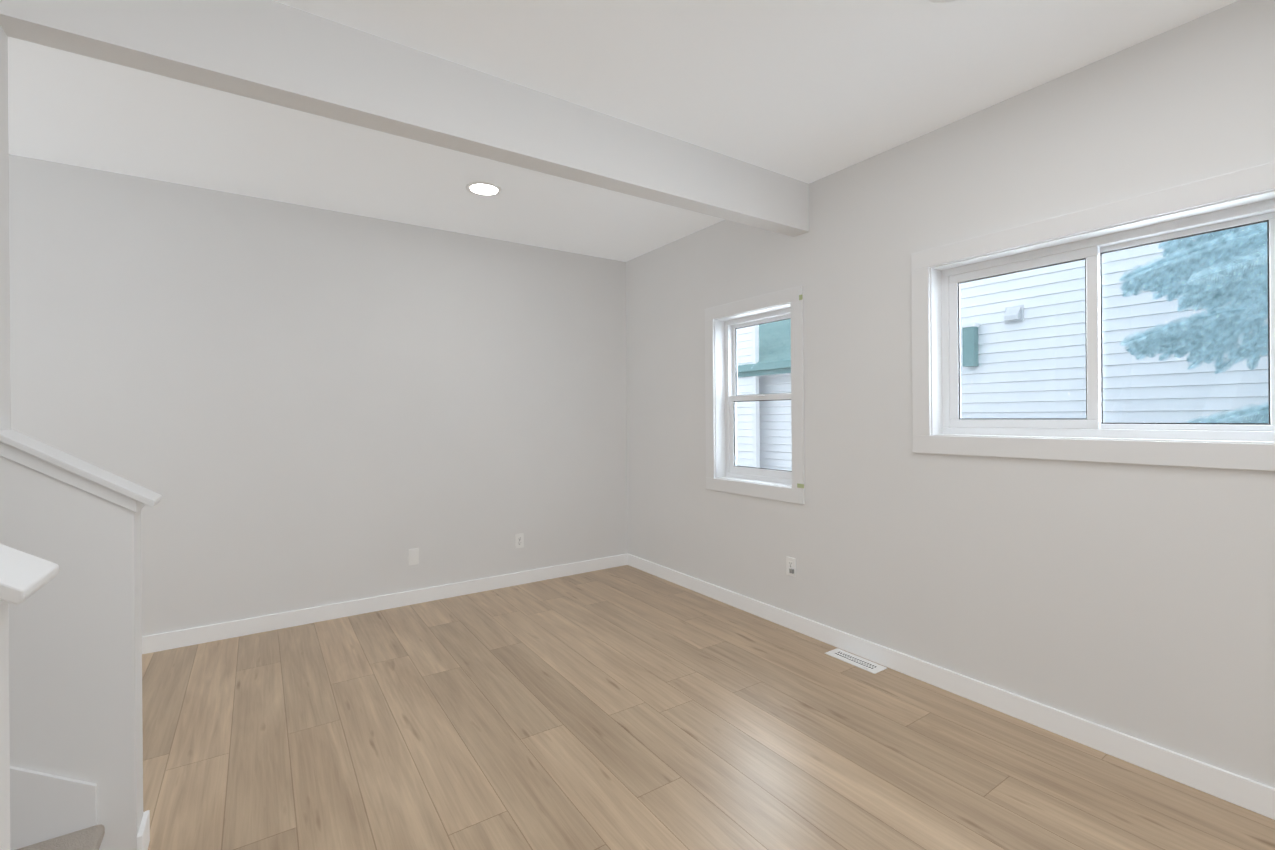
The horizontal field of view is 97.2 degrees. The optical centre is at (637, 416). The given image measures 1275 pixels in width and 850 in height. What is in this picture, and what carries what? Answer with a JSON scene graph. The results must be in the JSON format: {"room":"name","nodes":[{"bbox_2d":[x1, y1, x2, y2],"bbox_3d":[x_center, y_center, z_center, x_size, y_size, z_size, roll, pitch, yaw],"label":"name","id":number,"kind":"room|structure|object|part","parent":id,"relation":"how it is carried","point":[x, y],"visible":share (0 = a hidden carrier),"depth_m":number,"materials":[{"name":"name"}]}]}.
{"room":"empty living room","nodes":[
{"label":"empty living room","id":0,"kind":"room"},
{"bbox_2d":[0,601,9,849],"bbox_3d":[-1.891,0.002,0.111,2.395,2.714,0.120,0,0,-34],"label":"wall","id":1,"kind":"structure","parent":0,"point":[4,748],"depth_m":0.82,"materials":[{"name":"grey paint"}]},
{"bbox_2d":[0,544,58,604],"bbox_3d":[-1.866,-0.544,0.130,2.425,1.632,0.160,0,0,-34],"label":"wall cap","id":2,"kind":"object","parent":1,"relation":"on","point":[24,576],"visible":1,"depth_m":0.79,"materials":[{"name":"white paint"}]},
{"bbox_2d":[0,25,142,849],"bbox_3d":[-2.529,-0.006,1.055,2.395,2.740,0.120,0,0,-34],"label":"wall","id":3,"kind":"structure","parent":0,"point":[75,667],"depth_m":1.61,"materials":[{"name":"grey paint"}]},
{"bbox_2d":[10,766,96,849],"bbox_3d":[-2.453,0.511,1.023,2.142,1.705,0.013,0,0,-34],"label":"trim","id":4,"kind":"structure","parent":3,"relation":"attached to","point":[44,806],"depth_m":1.56,"materials":[{"name":"white paint"}]},
{"bbox_2d":[0,429,161,512],"bbox_3d":[-1.644,0.155,1.653,0.361,0.270,0.160,0,0,-34],"label":"wall cap","id":5,"kind":"object","parent":3,"relation":"on","point":[41,457],"visible":1,"depth_m":1.61,"materials":[{"name":"white paint"}]},
{"bbox_2d":[137,810,149,849],"bbox_3d":[-2.542,1.314,1.103,2.409,0.100,0.044,0,0,-34],"label":"baseboard","id":6,"kind":"structure","parent":3,"relation":"attached to","point":[143,836],"depth_m":1.73,"materials":[{"name":"white paint"}]},
{"bbox_2d":[9,154,627,635],"bbox_3d":[-2.413,-0.008,3.631,5.814,2.740,0.170,0,0,-34],"label":"wall","id":7,"kind":"structure","parent":0,"point":[281,406],"depth_m":3.70,"materials":[{"name":"grey paint"}]},
{"bbox_2d":[142,554,624,653],"bbox_3d":[-2.369,1.312,3.543,5.430,0.100,0.014,0,0,-34],"label":"baseboard","id":8,"kind":"structure","parent":7,"relation":"attached to","point":[226,630],"depth_m":3.84,"materials":[{"name":"white paint"}]},
{"bbox_2d":[409,548,418,564],"bbox_3d":[-1.614,1.016,4.059,0.070,0.115,0.007,0,0,-34],"label":"electrical outlet plate","id":9,"kind":"object","parent":7,"relation":"attached to","point":[413,556],"visible":1,"depth_m":4.06,"materials":[{"name":"white plastic"}]},
{"bbox_2d":[515,533,523,547],"bbox_3d":[-0.946,1.000,4.511,0.070,0.115,0.008,0,0,-34],"label":"outlet","id":10,"kind":"object","parent":7,"relation":"attached to","point":[520,536],"visible":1,"depth_m":4.51,"materials":[{"name":"white plastic"}]},
{"bbox_2d":[0,0,808,236],"bbox_3d":[-0.388,-1.249,2.509,3.360,0.290,0.120,0,0,-34],"label":"header beam","id":11,"kind":"structure","parent":0,"point":[277,53],"depth_m":2.10,"materials":[{"name":"grey paint"}]},
{"bbox_2d":[8,0,1237,261],"bbox_3d":[-0.510,-1.467,0.800,5.814,0.150,7.004,0,0,-34],"label":"ceiling","id":12,"kind":"structure","parent":0,"point":[808,90],"depth_m":2.44,"materials":[{"name":"white paint"}]},
{"bbox_2d":[466,182,501,196],"bbox_3d":[-0.939,-1.387,3.441,0.216,0.006,0.216,0,0,-34],"label":"recessed light","id":13,"kind":"object","parent":12,"relation":"in","point":[487,189],"visible":1,"depth_m":3.43,"materials":[{"name":"white plastic"}]},
{"bbox_2d":[928,0,955,2],"bbox_3d":[1.027,-1.402,1.800,0.216,0.006,0.216,0,0,-34],"label":"recessed light","id":14,"kind":"object","parent":12,"relation":"in","point":[940,1],"visible":1,"depth_m":1.90,"materials":[{"name":"white plastic"}]},
{"bbox_2d":[142,565,1274,849],"bbox_3d":[-0.488,1.408,0.801,5.814,0.120,7.004,0,0,-34],"label":"floor","id":15,"kind":"structure","parent":0,"point":[626,707],"depth_m":2.28,"materials":[{"name":"brown wood"}]},
{"bbox_2d":[16,824,104,849],"bbox_3d":[-2.183,0.641,0.598,2.210,1.440,0.988,0,0,-34],"label":"flight","id":16,"kind":"object","parent":15,"relation":"on","point":[90,838],"visible":1,"depth_m":1.55,"materials":[{"name":"beige carpet"}]},
{"bbox_2d":[825,648,886,673],"bbox_3d":[1.186,1.330,3.066,0.115,0.008,0.310,0,0,-34],"label":"floor vent","id":17,"kind":"object","parent":15,"relation":"in","point":[858,661],"visible":1,"depth_m":3.05,"materials":[{"name":"white metal"}]},
{"bbox_2d":[626,0,1274,787],"bbox_3d":[1.839,-0.041,2.381,0.170,2.740,7.004,0,0,-34],"label":"wall","id":18,"kind":"structure","parent":0,"point":[1136,600],"depth_m":2.56,"materials":[{"name":"grey paint"}]},
{"bbox_2d":[705,285,804,503],"bbox_3d":[0.854,-0.129,3.864,0.240,1.336,0.903,0,0,-34],"label":"window","id":19,"kind":"structure","parent":18,"relation":"in","point":[724,323],"depth_m":3.95,"materials":[{"name":"white plastic"}]},
{"bbox_3d":[0.881,-0.141,3.886,0.044,1.010,0.594,0,0,-34],"label":"glass","id":20,"kind":"part","parent":19,"relation":"part of","materials":[{"name":"clear glass"}]},
{"bbox_2d":[786,556,795,576],"bbox_3d":[0.963,0.946,3.530,0.008,0.115,0.070,0,0,-34],"label":"outlet","id":21,"kind":"object","parent":18,"relation":"attached to","point":[792,564],"visible":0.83,"depth_m":3.53,"materials":[{"name":"white plastic"}]},
{"bbox_2d":[625,553,1274,819],"bbox_3d":[1.773,1.279,2.330,0.014,0.100,6.664,0,0,-34],"label":"baseboard","id":22,"kind":"structure","parent":18,"relation":"attached to","point":[1225,785],"depth_m":2.45,"materials":[{"name":"white paint"}]},
{"bbox_2d":[911,162,1274,470],"bbox_3d":[1.868,-0.324,2.364,0.238,1.011,1.346,0,0,-34],"label":"sliding window","id":23,"kind":"structure","parent":18,"relation":"in","point":[1091,236],"depth_m":2.33,"materials":[{"name":"white plastic"}]},
{"bbox_3d":[1.901,-0.324,2.375,0.044,0.713,1.030,0,0,-34],"label":"glass","id":24,"kind":"part","parent":23,"relation":"part of","materials":[{"name":"clear glass"}]},
{"label":"outside","id":25,"kind":"structure","parent":0,"visible":0},
{"bbox_3d":[4.315,2.258,7.747,28.000,0.100,36.000,0,0,-34],"label":"ground","id":26,"kind":"structure","parent":25,"visible":0},
{"bbox_2d":[737,319,791,470],"bbox_3d":[3.128,-0.334,13.658,7.010,5.100,8.500,0,0,-34],"label":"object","id":27,"kind":"structure","parent":26,"relation":"on","point":[783,352],"depth_m":9.46,"materials":[{"name":"white plastic"}]},
{"bbox_2d":[960,226,1268,422],"bbox_3d":[10.520,-1.090,4.288,7.150,6.500,15.290,0,0,-34],"label":"neighbouring house","id":28,"kind":"structure","parent":26,"relation":"on","point":[1015,371],"depth_m":6.39,"materials":[{"name":"white plastic"}]},
{"bbox_2d":[1004,305,1023,323],"bbox_3d":[4.571,-1.244,6.851,0.100,0.200,0.200,0,0,-34],"label":"hood","id":29,"kind":"object","parent":28,"relation":"attached to","point":[1014,320],"depth_m":6.84,"materials":[{"name":"white plastic"}]},
{"bbox_2d":[1119,222,1268,422],"bbox_3d":[4.971,-2.796,2.347,3.914,10.000,4.574,0,0,-34],"label":"spruce tree","id":30,"kind":"object","parent":26,"relation":"on","point":[1198,348],"depth_m":3.86,"materials":[{"name":"green plant"}]}
]}

